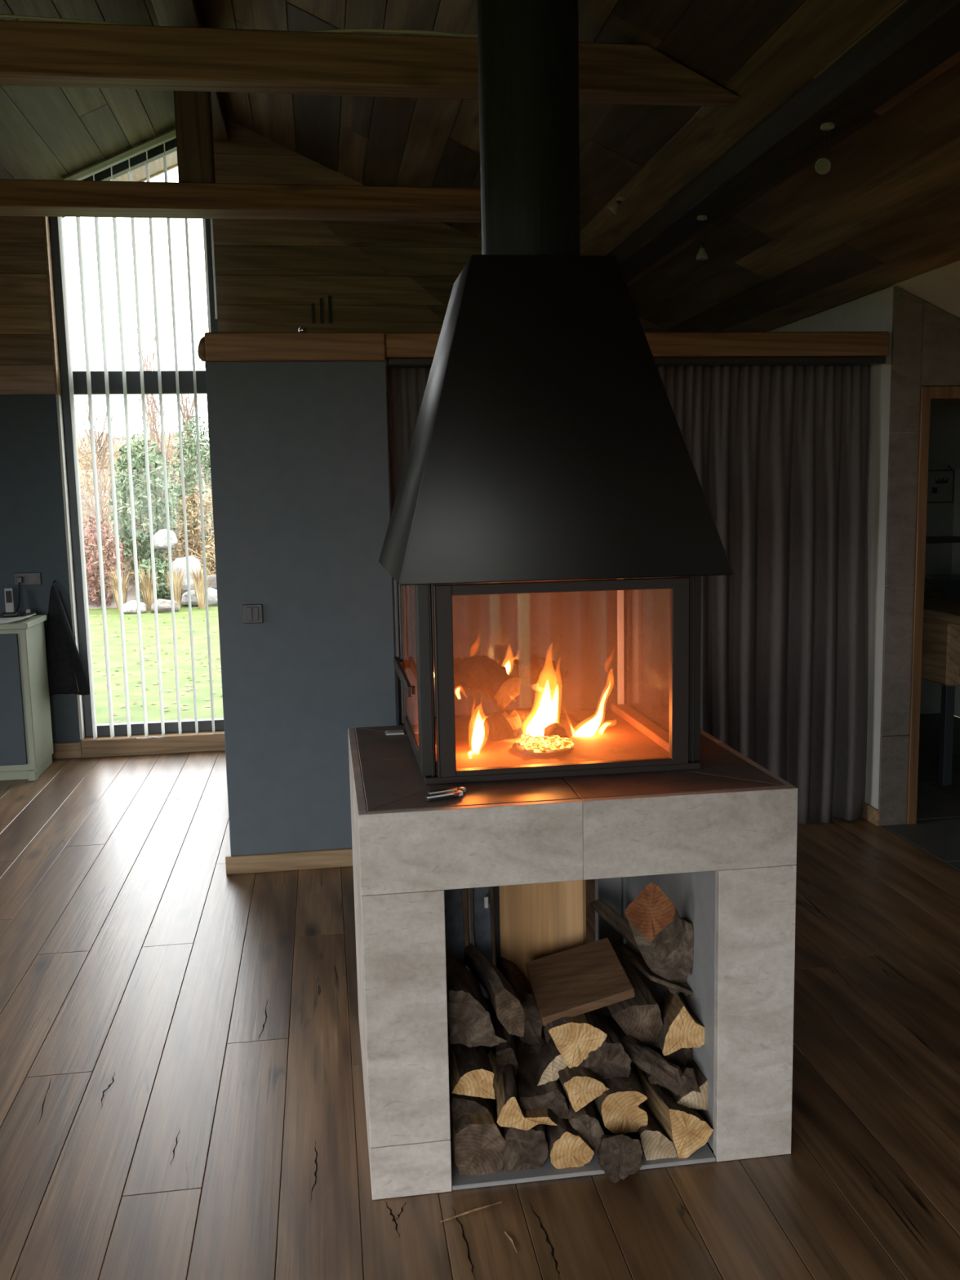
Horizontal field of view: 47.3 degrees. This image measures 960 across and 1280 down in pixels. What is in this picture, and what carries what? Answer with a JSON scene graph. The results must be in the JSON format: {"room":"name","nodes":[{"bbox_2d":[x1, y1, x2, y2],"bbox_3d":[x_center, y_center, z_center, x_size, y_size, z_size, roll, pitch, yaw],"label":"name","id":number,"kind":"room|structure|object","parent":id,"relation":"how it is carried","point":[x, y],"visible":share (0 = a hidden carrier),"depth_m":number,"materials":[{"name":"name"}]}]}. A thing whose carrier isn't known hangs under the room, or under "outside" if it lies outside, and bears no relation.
{"room":"living room","nodes":[
{"label":"living room","id":0,"kind":"room"},
{"bbox_2d":[204,360,396,875],"bbox_3d":[-0.747,-0.082,4.669,0.752,2.149,0.142,-2,8,-8],"label":"wall","id":1,"kind":"structure","parent":0,"point":[299,451],"depth_m":4.61,"materials":[{"name":"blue paint"}]},
{"bbox_2d":[242,604,262,623],"bbox_3d":[-0.950,-0.110,4.579,0.081,0.081,0.014,-2,8,-8],"label":"light switch","id":2,"kind":"object","parent":1,"relation":"attached to","point":[252,613],"visible":1,"depth_m":4.57,"materials":[{"name":"grey plastic"}]},
{"bbox_2d":[197,331,889,367],"bbox_3d":[0.324,-1.242,4.681,2.987,0.133,0.145,-2,8,-8],"label":"header beam","id":3,"kind":"structure","parent":1,"relation":"on","point":[748,348],"depth_m":4.69,"materials":[{"name":"brown wood"}]},
{"bbox_2d":[386,364,870,824],"bbox_3d":[0.735,-0.157,4.981,2.250,2.144,0.101,-2,8,-8],"label":"curtain","id":4,"kind":"object","parent":3,"relation":"hanging from","point":[779,455],"visible":0.4,"depth_m":5.02,"materials":[{"name":"fabric"}]},
{"bbox_2d":[0,119,669,742],"bbox_3d":[-0.839,-1.324,7.021,8.600,3.988,0.320,-2,8,-8],"label":"wall","id":5,"kind":"structure","parent":0,"point":[385,277],"depth_m":6.68,"materials":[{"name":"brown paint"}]},
{"bbox_2d":[13,572,41,585],"bbox_3d":[-2.771,-0.373,6.701,0.157,0.077,0.040,-2,8,-8],"label":"wall socket","id":6,"kind":"object","parent":5,"relation":"attached to","point":[28,578],"visible":1,"depth_m":6.71,"materials":[{"name":"grey plastic"}]},
{"bbox_2d":[42,216,61,395],"bbox_3d":[-2.565,-2.062,6.552,0.016,1.162,0.088,-2,8,-8],"label":"trim","id":7,"kind":"structure","parent":5,"relation":"attached to","point":[46,219],"depth_m":6.54,"materials":[{"name":"wood"}]},
{"bbox_2d":[52,742,81,759],"bbox_3d":[-3.670,0.736,6.725,2.353,0.100,0.020,-2,8,-8],"label":"baseboard","id":8,"kind":"structure","parent":5,"relation":"attached to","point":[68,749],"depth_m":6.87,"materials":[{"name":"brown wood"}]},
{"bbox_2d":[45,580,89,696],"bbox_3d":[-2.563,-0.010,6.745,0.287,0.713,0.104,-2,8,-8],"label":"towel","id":9,"kind":"object","parent":5,"relation":"hanging from","point":[66,673],"visible":0.95,"depth_m":6.72,"materials":[{"name":"fabric"}]},
{"bbox_2d":[56,394,84,739],"bbox_3d":[-2.533,-0.431,6.780,0.016,2.127,0.070,-2,8,-8],"label":"trim","id":10,"kind":"structure","parent":5,"relation":"attached to","point":[59,404],"depth_m":6.74,"materials":[{"name":"white paint"}]},
{"bbox_2d":[48,137,224,737],"bbox_3d":[-2.080,-1.270,6.804,0.961,3.765,0.073,-2,8,-8],"label":"window","id":11,"kind":"structure","parent":5,"relation":"in","point":[168,383],"depth_m":6.73,"materials":[{"name":"metal"}]},
{"bbox_2d":[57,129,214,739],"bbox_3d":[-2.037,-1.225,6.676,0.836,3.707,0.089,-2,8,-8],"label":"vertical blind","id":12,"kind":"object","parent":11,"relation":"attached to","point":[171,135],"visible":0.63,"depth_m":6.66,"materials":[{"name":"white fabric"}]},
{"bbox_2d":[109,151,177,181],"bbox_3d":[-3.720,-2.302,6.971,4.160,1.992,0.620,-2,8,-8],"label":"trim","id":13,"kind":"structure","parent":5,"relation":"attached to","point":[139,174],"depth_m":7.15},
{"bbox_2d":[80,730,225,758],"bbox_3d":[-2.035,0.658,7.010,0.965,0.112,0.150,-2,8,-8],"label":"trim","id":14,"kind":"structure","parent":5,"relation":"attached to","point":[203,741],"depth_m":6.94,"materials":[{"name":"brown wood"}]},
{"bbox_2d":[210,218,217,319],"bbox_3d":[-1.611,-2.358,6.605,0.012,0.820,0.011,-2,8,-8],"label":"trim","id":15,"kind":"structure","parent":5,"relation":"attached to","point":[211,224],"depth_m":6.62,"materials":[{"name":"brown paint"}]},
{"bbox_2d":[311,295,332,323],"bbox_3d":[-0.975,-2.034,6.743,0.124,0.165,0.008,-2,8,-8],"label":"air vent","id":16,"kind":"object","parent":5,"relation":"in","point":[313,308],"visible":1,"depth_m":6.74,"materials":[{"name":"plastic"}]},
{"bbox_2d":[920,457,955,714],"bbox_3d":[2.454,-0.646,7.442,1.620,2.400,0.012,-2,8,-8],"label":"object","id":17,"kind":"structure","parent":5,"relation":"attached to","point":[940,517],"depth_m":7.55,"materials":[{"name":"paint"}]},
{"bbox_2d":[925,536,959,543],"bbox_3d":[3.066,-0.681,7.461,0.400,0.040,0.140,-2,8,-8],"label":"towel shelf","id":18,"kind":"object","parent":5,"relation":"attached to","point":[929,540],"visible":0.42,"depth_m":7.40,"materials":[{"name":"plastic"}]},
{"bbox_2d":[0,713,959,1279],"bbox_3d":[-0.138,1.304,2.780,8.200,0.120,9.560,-2,8,-8],"label":"floor","id":19,"kind":"structure","parent":0,"point":[182,1097],"depth_m":2.98,"materials":[{"name":"brown wood"}]},
{"bbox_2d":[0,614,53,781],"bbox_3d":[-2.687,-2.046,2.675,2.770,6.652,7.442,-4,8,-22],"label":"cabinet","id":20,"kind":"object","parent":19,"relation":"on","point":[26,742],"visible":1,"depth_m":6.30,"materials":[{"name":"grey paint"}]},
{"bbox_2d":[0,614,47,630],"bbox_3d":[-3.217,-0.083,6.347,1.248,0.034,0.460,-2,8,-8],"label":"countertop","id":21,"kind":"structure","parent":20,"relation":"on","point":[27,623],"depth_m":6.27,"materials":[{"name":"grey paint"}]},
{"bbox_2d":[1,587,18,617],"bbox_3d":[-2.824,-0.225,6.570,0.090,0.169,0.080,-4,8,-22],"label":"cordless phone","id":22,"kind":"object","parent":21,"relation":"on","point":[9,604],"visible":1,"depth_m":6.56,"materials":[{"name":"plastic"}]},
{"bbox_2d":[444,885,500,1054],"bbox_3d":[-0.028,0.857,2.960,0.250,0.686,0.081,-6,9,-30],"label":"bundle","id":23,"kind":"object","parent":19,"relation":"on","point":[453,898],"visible":0.1,"depth_m":2.96,"materials":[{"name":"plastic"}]},
{"bbox_2d":[448,1088,505,1176],"bbox_3d":[-0.020,1.179,2.700,0.124,0.142,0.275,-2,8,-8],"label":"log","id":24,"kind":"object","parent":19,"relation":"on","point":[477,1143],"visible":0.49,"depth_m":2.57,"materials":[{"name":"brown wood"}]},
{"bbox_2d":[448,1083,490,1121],"bbox_3d":[-0.032,1.104,2.733,0.111,0.082,0.275,-2,8,-8],"label":"log","id":25,"kind":"object","parent":24,"relation":"on","point":[461,1104],"visible":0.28,"depth_m":2.60,"materials":[{"name":"brown wood"}]},
{"bbox_2d":[448,1036,495,1098],"bbox_3d":[-0.035,1.032,2.703,0.104,0.086,0.274,-2,8,-8],"label":"log","id":26,"kind":"object","parent":25,"relation":"on","point":[471,1073],"visible":0.62,"depth_m":2.58,"materials":[{"name":"brown wood"}]},
{"bbox_2d":[445,948,507,1047],"bbox_3d":[-0.034,0.882,2.735,0.165,0.166,0.274,-2,8,-8],"label":"log","id":27,"kind":"object","parent":26,"relation":"on","point":[473,1020],"visible":0.72,"depth_m":2.61,"materials":[{"name":"wood"}]},
{"bbox_2d":[492,1087,548,1172],"bbox_3d":[0.088,1.188,2.716,0.126,0.153,0.274,-2,8,-8],"label":"log","id":28,"kind":"object","parent":19,"relation":"on","point":[523,1149],"visible":0.36,"depth_m":2.58,"materials":[{"name":"brown wood"}]},
{"bbox_2d":[488,1000,517,1082],"bbox_3d":[0.059,1.044,2.831,0.062,0.130,0.276,-2,8,-5],"label":"log","id":29,"kind":"object","parent":28,"relation":"on","point":[506,1052],"visible":0.38,"depth_m":2.69,"materials":[{"name":"brown wood"}]},
{"bbox_2d":[465,942,524,1036],"bbox_3d":[0.035,0.874,2.784,0.075,0.130,0.339,-3,8,-13],"label":"log","id":30,"kind":"object","parent":29,"relation":"on","point":[508,1010],"visible":1,"depth_m":2.65,"materials":[{"name":"brown wood"}]},
{"bbox_2d":[488,1045,558,1130],"bbox_3d":[0.107,1.093,2.701,0.176,0.106,0.274,-2,8,-8],"label":"log","id":31,"kind":"object","parent":28,"relation":"on","point":[510,1113],"visible":0.48,"depth_m":2.58,"materials":[{"name":"brown wood"}]},
{"bbox_2d":[514,1034,569,1119],"bbox_3d":[0.142,1.089,2.746,0.138,0.092,0.274,-2,8,-8],"label":"log","id":32,"kind":"object","parent":31,"relation":"on","point":[552,1095],"visible":0.67,"depth_m":2.64,"materials":[{"name":"brown wood"}]},
{"bbox_2d":[498,956,542,1044],"bbox_3d":[0.099,0.952,2.947,0.087,0.166,0.275,-2,8,-8],"label":"log","id":33,"kind":"object","parent":32,"relation":"on","point":[533,1024],"visible":0.52,"depth_m":2.82,"materials":[{"name":"brown wood"}]},
{"bbox_2d":[535,1028,568,1085],"bbox_3d":[0.201,1.093,2.812,0.179,0.228,0.305,-2,8,-8],"label":"log","id":34,"kind":"object","parent":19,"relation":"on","point":[549,1061],"visible":0.43,"depth_m":2.66,"materials":[{"name":"brown wood"}]},
{"bbox_2d":[544,1118,594,1168],"bbox_3d":[0.200,1.193,2.723,0.112,0.103,0.274,-2,8,-8],"label":"log","id":35,"kind":"object","parent":19,"relation":"on","point":[566,1148],"visible":0.42,"depth_m":2.59,"materials":[{"name":"brown wood"}]},
{"bbox_2d":[347,711,798,1199],"bbox_3d":[0.178,0.753,2.963,1.010,0.910,0.911,-2,8,-8],"label":"plinth","id":36,"kind":"object","parent":19,"relation":"on","point":[718,838],"visible":0.75,"depth_m":2.52,"materials":[{"name":"stone"}]},
{"bbox_2d":[424,790,462,801],"bbox_3d":[-0.081,0.355,2.495,0.091,0.012,0.023,-5,9,-26],"label":"lighter","id":37,"kind":"object","parent":36,"relation":"on","point":[429,797],"visible":1,"depth_m":2.49,"materials":[{"name":"metal"}]},
{"bbox_2d":[378,0,733,784],"bbox_3d":[0.122,-1.279,2.798,0.787,3.161,0.872,-2,8,-8],"label":"fireplace","id":38,"kind":"object","parent":36,"relation":"on","point":[548,443],"visible":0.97,"depth_m":2.62,"materials":[{"name":"black metal"}]},
{"bbox_2d":[483,707,542,742],"bbox_3d":[0.090,0.226,2.939,0.085,0.130,0.366,1,8,17],"label":"log","id":39,"kind":"object","parent":38,"relation":"on","point":[513,723],"visible":0.97,"depth_m":2.81,"materials":[{"name":"brown wood"}]},
{"bbox_2d":[453,655,522,711],"bbox_3d":[0.012,0.112,2.918,0.207,0.140,0.101,6,10,42],"label":"log","id":40,"kind":"object","parent":39,"relation":"on","point":[483,674],"visible":0.97,"depth_m":2.88,"materials":[{"name":"brown wood"}]},
{"bbox_2d":[507,654,569,696],"bbox_3d":[0.169,0.101,3.124,0.174,0.117,0.091,-2,8,-8],"label":"log","id":41,"kind":"object","parent":38,"relation":"in","point":[540,670],"visible":0.92,"depth_m":3.10,"materials":[{"name":"brown wood"}]},
{"bbox_2d":[515,733,573,751],"bbox_3d":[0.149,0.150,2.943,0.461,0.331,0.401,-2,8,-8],"label":"embers","id":42,"kind":"object","parent":38,"relation":"on","point":[530,742],"visible":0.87,"depth_m":2.81},
{"bbox_2d":[404,726,700,784],"bbox_3d":[0.161,0.282,2.984,0.683,0.017,0.663,-2,8,-8],"label":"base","id":43,"kind":"object","parent":38,"relation":"in","point":[597,750],"depth_m":2.73,"materials":[{"name":"grey metal"}]},
{"bbox_2d":[378,254,733,585],"bbox_3d":[0.137,-0.577,2.892,0.787,0.775,0.872,-2,8,-8],"label":"hood","id":44,"kind":"object","parent":38,"relation":"attached to","point":[548,443],"depth_m":2.58,"materials":[{"name":"black metal"}]},
{"bbox_2d":[543,713,579,737],"bbox_3d":[0.230,0.255,3.028,0.082,0.116,0.321,1,8,14],"label":"log","id":45,"kind":"object","parent":38,"relation":"on","point":[564,726],"visible":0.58,"depth_m":2.92,"materials":[{"name":"brown wood"}]},
{"bbox_2d":[567,1099,604,1151],"bbox_3d":[0.237,1.161,2.744,0.098,0.104,0.275,-2,8,-8],"label":"log","id":46,"kind":"object","parent":19,"relation":"on","point":[585,1121],"visible":0.44,"depth_m":2.62,"materials":[{"name":"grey wood"}]},
{"bbox_2d":[543,1026,608,1111],"bbox_3d":[0.233,1.056,2.746,0.116,0.109,0.274,-2,8,-8],"label":"log","id":47,"kind":"object","parent":46,"relation":"on","point":[581,1086],"visible":0.48,"depth_m":2.62,"materials":[{"name":"brown wood"}]},
{"bbox_2d":[531,990,606,1068],"bbox_3d":[0.214,0.954,2.770,0.147,0.139,0.275,-2,8,-8],"label":"log","id":48,"kind":"object","parent":47,"relation":"on","point":[574,1037],"visible":0.44,"depth_m":2.64,"materials":[{"name":"brown wood"}]},
{"bbox_2d":[524,937,635,1026],"bbox_3d":[0.248,0.864,2.785,0.238,0.098,0.272,-2,8,-8],"label":"sawn offcut","id":49,"kind":"object","parent":48,"relation":"on","point":[591,976],"visible":1,"depth_m":2.76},
{"bbox_2d":[631,1101,677,1160],"bbox_3d":[0.409,1.193,2.749,0.098,0.090,0.274,-2,8,-8],"label":"log","id":50,"kind":"object","parent":19,"relation":"on","point":[655,1144],"visible":0.41,"depth_m":2.62,"materials":[{"name":"brown wood"}]},
{"bbox_2d":[632,1062,713,1158],"bbox_3d":[0.473,1.159,2.748,0.120,0.143,0.279,-3,8,-12],"label":"log","id":51,"kind":"object","parent":19,"relation":"on","point":[687,1131],"visible":0.54,"depth_m":2.62,"materials":[{"name":"brown wood"}]},
{"bbox_2d":[640,1043,667,1089],"bbox_3d":[0.436,1.094,2.851,0.062,0.104,0.275,-2,8,-5],"label":"log","id":52,"kind":"object","parent":51,"relation":"on","point":[651,1080],"visible":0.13,"depth_m":2.72,"materials":[{"name":"brown wood"}]},
{"bbox_2d":[606,955,662,1048],"bbox_3d":[0.372,0.953,2.885,0.144,0.131,0.274,-2,8,-8],"label":"log","id":53,"kind":"object","parent":52,"relation":"on","point":[639,1016],"visible":0.58,"depth_m":2.76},
{"bbox_2d":[651,1045,707,1110],"bbox_3d":[0.506,1.090,2.796,0.114,0.089,0.274,-2,8,-8],"label":"log","id":54,"kind":"object","parent":51,"relation":"on","point":[694,1100],"visible":0.29,"depth_m":2.67,"materials":[{"name":"brown wood"}]},
{"bbox_2d":[605,1016,700,1095],"bbox_3d":[0.410,1.047,2.738,0.299,0.114,0.108,6,10,43],"label":"log","id":55,"kind":"object","parent":54,"relation":"on","point":[646,1059],"visible":0.79,"depth_m":2.67,"materials":[{"name":"brown wood"}]},
{"bbox_2d":[657,1002,693,1068],"bbox_3d":[0.497,1.042,2.894,0.104,0.088,0.274,-2,8,-8],"label":"log","id":56,"kind":"object","parent":54,"relation":"on","point":[681,1057],"visible":0.21,"depth_m":2.76,"materials":[{"name":"brown wood"}]},
{"bbox_2d":[658,989,704,1055],"bbox_3d":[0.521,0.958,2.810,0.136,0.186,0.323,0,8,6],"label":"log","id":57,"kind":"object","parent":56,"relation":"on","point":[681,1028],"visible":0.67,"depth_m":2.67,"materials":[{"name":"brown wood"}]},
{"bbox_2d":[590,898,693,996],"bbox_3d":[0.406,0.830,2.950,0.153,0.094,0.511,-5,9,-26],"label":"log","id":58,"kind":"object","parent":57,"relation":"on","point":[633,956],"depth_m":2.99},
{"bbox_2d":[624,882,687,995],"bbox_3d":[0.462,0.747,2.723,0.237,0.346,0.104,-2,8,-8],"label":"log","id":59,"kind":"object","parent":57,"relation":"on","point":[657,927],"visible":0.85,"depth_m":2.67,"materials":[{"name":"brown wood"}]},
{"bbox_2d":[666,918,693,977],"bbox_3d":[0.516,0.809,2.880,0.104,0.294,0.336,0,8,7],"label":"log","id":60,"kind":"object","parent":57,"relation":"on","point":[682,959],"visible":0.57,"depth_m":2.72,"materials":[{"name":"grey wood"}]},
{"bbox_2d":[921,591,959,786],"bbox_3d":[2.896,0.247,6.223,1.115,0.934,1.280,-2,8,-8],"label":"table","id":61,"kind":"object","parent":19,"relation":"on","point":[940,657],"visible":0.27,"depth_m":5.80,"materials":[{"name":"wood"}]},
{"bbox_2d":[923,591,959,625],"bbox_3d":[2.894,-0.191,6.165,1.100,0.050,1.280,-2,8,-8],"label":"countertop","id":62,"kind":"structure","parent":61,"relation":"on","point":[935,607],"depth_m":5.94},
{"bbox_2d":[0,0,959,332],"bbox_3d":[-0.232,-1.567,2.288,8.700,2.443,9.760,-2,8,-8],"label":"ceiling","id":63,"kind":"structure","parent":0,"point":[886,211],"depth_m":4.71,"materials":[{"name":"wood"}]},
{"bbox_2d":[150,0,229,142],"bbox_3d":[-0.930,-2.443,2.009,0.180,0.135,9.198,-2,8,-8],"label":"ridge beam","id":64,"kind":"structure","parent":63,"relation":"attached to","point":[177,13],"depth_m":4.88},
{"bbox_2d":[0,178,582,222],"bbox_3d":[-1.395,-2.173,5.422,3.847,0.124,0.200,-2,8,-8],"label":"tie beam","id":65,"kind":"structure","parent":63,"relation":"attached to","point":[18,197],"depth_m":5.38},
{"bbox_2d":[173,90,215,182],"bbox_3d":[-1.402,-2.522,5.375,0.164,0.577,0.160,-2,8,-8],"label":"post","id":66,"kind":"object","parent":65,"relation":"on","point":[193,109],"visible":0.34,"depth_m":5.31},
{"bbox_2d":[0,19,739,106],"bbox_3d":[-1.123,-1.896,3.567,4.078,0.162,0.110,-2,8,-8],"label":"tie beam","id":67,"kind":"structure","parent":63,"relation":"attached to","point":[33,53],"depth_m":3.59,"materials":[{"name":"wood"}]},
{"bbox_2d":[0,13,145,25],"bbox_3d":[-1.504,-1.968,3.461,0.861,0.024,0.020,-2,8,-9],"label":"cable","id":68,"kind":"object","parent":67,"relation":"on","point":[2,15],"visible":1,"depth_m":3.48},
{"bbox_2d":[307,28,477,38],"bbox_3d":[-0.268,-2.014,3.635,0.601,0.019,0.023,-2,8,-6],"label":"cable","id":69,"kind":"object","parent":67,"relation":"on","point":[348,30],"visible":0.84,"depth_m":3.63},
{"bbox_2d":[605,0,959,282],"bbox_3d":[1.302,-1.591,2.437,0.140,0.139,9.180,-2,8,-8],"label":"ceiling beam","id":70,"kind":"structure","parent":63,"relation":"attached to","point":[919,36],"depth_m":3.62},
{"bbox_2d":[814,122,834,174],"bbox_3d":[1.125,-1.602,3.574,0.051,0.167,0.092,3,9,26],"label":"spotlight","id":71,"kind":"object","parent":70,"relation":"hanging from","point":[823,165],"visible":1,"depth_m":3.56,"materials":[{"name":"silver metal"}]},
{"bbox_2d":[596,1133,643,1182],"bbox_3d":[0.345,1.271,2.700,0.110,0.304,0.332,0,8,8],"label":"log","id":72,"kind":"object","parent":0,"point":[620,1155],"visible":0.98,"depth_m":2.54,"materials":[{"name":"brown wood"}]},
{"bbox_2d":[594,1064,648,1133],"bbox_3d":[0.330,1.102,2.746,0.122,0.124,0.274,-2,8,-8],"label":"log","id":73,"kind":"object","parent":72,"relation":"on","point":[620,1108],"visible":0.52,"depth_m":2.62,"materials":[{"name":"brown wood"}]},
{"bbox_2d":[577,1008,631,1079],"bbox_3d":[0.275,1.000,2.785,0.155,0.126,0.274,-2,8,-8],"label":"log","id":74,"kind":"object","parent":73,"relation":"on","point":[611,1060],"visible":0.46,"depth_m":2.66,"materials":[{"name":"brown wood"}]},
{"bbox_2d":[767,284,912,809],"bbox_3d":[1.758,-0.513,6.179,0.120,2.500,2.324,-2,8,-8],"label":"wall","id":75,"kind":"structure","parent":0,"point":[873,312],"depth_m":5.13,"materials":[{"name":"white paint"}]},
{"bbox_2d":[861,802,879,826],"bbox_3d":[1.797,0.766,5.764,0.018,0.075,1.200,-2,8,-8],"label":"baseboard","id":76,"kind":"structure","parent":75,"relation":"attached to","point":[870,813],"depth_m":5.22,"materials":[{"name":"brown wood"}]},
{"bbox_2d":[769,260,959,469],"bbox_3d":[3.037,-0.938,2.786,1.740,0.807,9.240,-2,8,-8],"label":"ceiling","id":77,"kind":"structure","parent":0,"point":[940,287],"depth_m":4.90,"materials":[{"name":"white paint"}]},
{"bbox_2d":[878,285,959,826],"bbox_3d":[2.714,-0.389,5.219,1.744,2.471,0.165,-2,8,-8],"label":"wall","id":78,"kind":"structure","parent":0,"point":[926,340],"depth_m":4.99,"materials":[{"name":"paint"}]},
{"bbox_2d":[906,386,959,824],"bbox_3d":[2.417,-0.160,5.203,0.855,2.034,0.180,-2,8,-8],"label":"door frame","id":79,"kind":"structure","parent":78,"relation":"in","point":[928,394],"depth_m":5.04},
{"bbox_2d":[951,469,959,717],"bbox_3d":[4.029,0.253,3.037,0.200,1.727,9.540,-2,8,-8],"label":"wall","id":80,"kind":"structure","parent":0,"point":[955,571],"depth_m":7.51,"materials":[{"name":"white paint"}]},
{"bbox_3d":[2.898,-1.314,7.404,0.700,0.055,0.040,-2,8,-8],"label":"wall rail","id":81,"kind":"object","parent":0,"visible":0},
{"bbox_2d":[927,464,954,503],"bbox_3d":[3.093,-1.112,7.455,0.285,0.364,0.028,-2,8,-8],"label":"hanging sign","id":82,"kind":"object","parent":81,"relation":"hanging from","point":[940,487],"visible":0.64,"depth_m":7.46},
{"label":"outside","id":83,"kind":"structure","parent":0,"visible":0},
{"bbox_2d":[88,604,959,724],"bbox_3d":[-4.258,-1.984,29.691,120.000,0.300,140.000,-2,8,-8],"label":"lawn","id":84,"kind":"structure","parent":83,"point":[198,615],"depth_m":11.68,"materials":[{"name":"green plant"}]},
{"bbox_2d":[82,516,125,605],"bbox_3d":[-6.276,-1.271,17.993,0.896,1.547,0.770,-2,8,-8],"label":"shrub","id":85,"kind":"object","parent":84,"relation":"on","point":[95,584],"visible":0.57,"depth_m":17.87,"materials":[{"name":"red plant"}]},
{"bbox_2d":[106,566,132,611],"bbox_3d":[-5.734,-0.829,17.397,0.442,0.745,0.487,-2,8,-8],"label":"clump","id":86,"kind":"object","parent":84,"relation":"on","point":[124,585],"visible":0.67,"depth_m":17.35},
{"bbox_2d":[123,600,146,613],"bbox_3d":[-5.408,-0.492,17.072,0.397,0.257,0.335,-2,8,-8],"label":"rock","id":87,"kind":"object","parent":84,"relation":"on","point":[130,607],"visible":0.73,"depth_m":16.96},
{"bbox_2d":[131,566,162,611],"bbox_3d":[-5.267,-0.835,17.361,0.475,0.747,0.466,-2,8,-8],"label":"clump","id":88,"kind":"object","parent":84,"relation":"on","point":[148,594],"visible":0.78,"depth_m":17.30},
{"bbox_2d":[133,557,170,601],"bbox_3d":[-5.353,-0.939,18.058,0.700,0.851,0.681,-2,8,-8],"label":"shrub","id":89,"kind":"object","parent":84,"relation":"on","point":[162,593],"visible":0.52,"depth_m":17.91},
{"bbox_2d":[90,612,222,722],"bbox_3d":[-3.411,0.089,12.918,2.544,0.014,9.443,-4,8,-20],"label":"fallen leaves","id":90,"kind":"object","parent":84,"relation":"on","point":[145,656],"visible":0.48,"depth_m":11.06,"materials":[{"name":"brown plant"}]},
{"bbox_2d":[150,599,179,613],"bbox_3d":[-4.938,-0.514,17.166,0.428,0.272,0.330,-2,8,-8],"label":"rock","id":91,"kind":"object","parent":84,"relation":"on","point":[163,605],"visible":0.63,"depth_m":17.05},
{"bbox_2d":[161,564,186,608],"bbox_3d":[-4.881,-0.872,17.576,0.490,0.747,0.461,-2,8,-8],"label":"clump","id":92,"kind":"object","parent":84,"relation":"on","point":[177,582],"visible":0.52,"depth_m":17.53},
{"bbox_2d":[181,587,217,606],"bbox_3d":[-4.584,-0.699,18.048,0.717,0.321,0.407,-2,8,-8],"label":"rock","id":93,"kind":"object","parent":84,"relation":"on","point":[212,593],"visible":0.46,"depth_m":17.90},
{"bbox_2d":[189,562,213,608],"bbox_3d":[-4.475,-0.879,17.573,0.480,0.745,0.493,-2,8,-8],"label":"clump","id":94,"kind":"object","parent":84,"relation":"on","point":[198,580],"visible":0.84,"depth_m":17.51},
{"bbox_2d":[198,537,216,574],"bbox_3d":[-4.510,-1.274,19.150,0.838,1.143,0.778,-2,8,-8],"label":"shrub","id":95,"kind":"object","parent":84,"relation":"on","point":[208,552],"visible":0.16,"depth_m":18.95,"materials":[{"name":"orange plant"}]},
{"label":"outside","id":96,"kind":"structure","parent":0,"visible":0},
{"bbox_2d":[76,428,215,608],"bbox_3d":[-4.499,-3.157,23.896,26.000,3.853,12.000,-2,8,-8],"label":"bank","id":97,"kind":"object","parent":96,"point":[131,596],"visible":0.05,"depth_m":22.00,"materials":[{"name":"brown plant"}]},
{"bbox_2d":[75,395,119,535],"bbox_3d":[-6.971,-2.950,19.996,0.828,3.709,0.706,-2,8,-8],"label":"bare tree","id":98,"kind":"object","parent":97,"relation":"on","point":[105,441],"visible":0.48,"depth_m":19.94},
{"bbox_2d":[107,433,178,576],"bbox_3d":[-5.758,-2.239,18.729,1.203,2.550,1.104,-2,8,-8],"label":"bush","id":99,"kind":"object","parent":97,"relation":"on","point":[157,488],"visible":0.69,"depth_m":18.53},
{"bbox_2d":[76,427,216,585],"bbox_3d":[-7.291,-2.837,22.707,6.671,3.698,9.436,-2,8,-8],"label":"brushwood","id":100,"kind":"object","parent":97,"relation":"on","point":[118,443],"visible":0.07,"depth_m":22.50,"materials":[{"name":"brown plant"}]},
{"bbox_2d":[124,273,169,480],"bbox_3d":[-7.174,-4.728,23.814,0.851,6.223,0.698,-2,8,-8],"label":"bare tree","id":101,"kind":"object","parent":97,"relation":"on","point":[154,346],"visible":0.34,"depth_m":23.75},
{"bbox_2d":[133,320,179,524],"bbox_3d":[-6.302,-3.734,21.315,0.780,4.882,0.704,-2,8,-8],"label":"bare tree","id":102,"kind":"object","parent":97,"relation":"on","point":[153,419],"visible":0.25,"depth_m":21.25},
{"bbox_2d":[166,337,205,511],"bbox_3d":[-5.919,-3.803,22.288,0.802,4.745,0.720,2,8,20],"label":"bare tree","id":103,"kind":"object","parent":97,"relation":"on","point":[184,408],"visible":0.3,"depth_m":22.14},
{"bbox_2d":[172,555,202,594],"bbox_3d":[-4.972,-1.057,18.468,0.619,0.714,0.588,-2,8,-8],"label":"rock","id":104,"kind":"object","parent":97,"relation":"on","point":[178,562],"visible":0.3,"depth_m":18.27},
{"bbox_2d":[168,412,213,547],"bbox_3d":[-5.369,-2.751,20.768,1.086,3.027,1.067,-2,8,-8],"label":"conifer","id":105,"kind":"object","parent":97,"relation":"on","point":[202,456],"visible":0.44,"depth_m":20.54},
{"bbox_2d":[173,480,214,564],"bbox_3d":[-4.994,-1.972,19.910,1.184,1.855,0.873,-2,8,-8],"label":"shrub","id":106,"kind":"object","parent":97,"relation":"on","point":[197,500],"visible":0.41,"depth_m":19.72,"materials":[{"name":"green plant"}]},
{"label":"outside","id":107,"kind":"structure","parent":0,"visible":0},
{"bbox_2d":[153,528,177,550],"bbox_3d":[-5.292,-1.685,18.376,0.365,0.352,0.360,6,11,44],"label":"rock","id":108,"kind":"object","parent":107,"point":[160,538],"visible":0.86,"depth_m":18.27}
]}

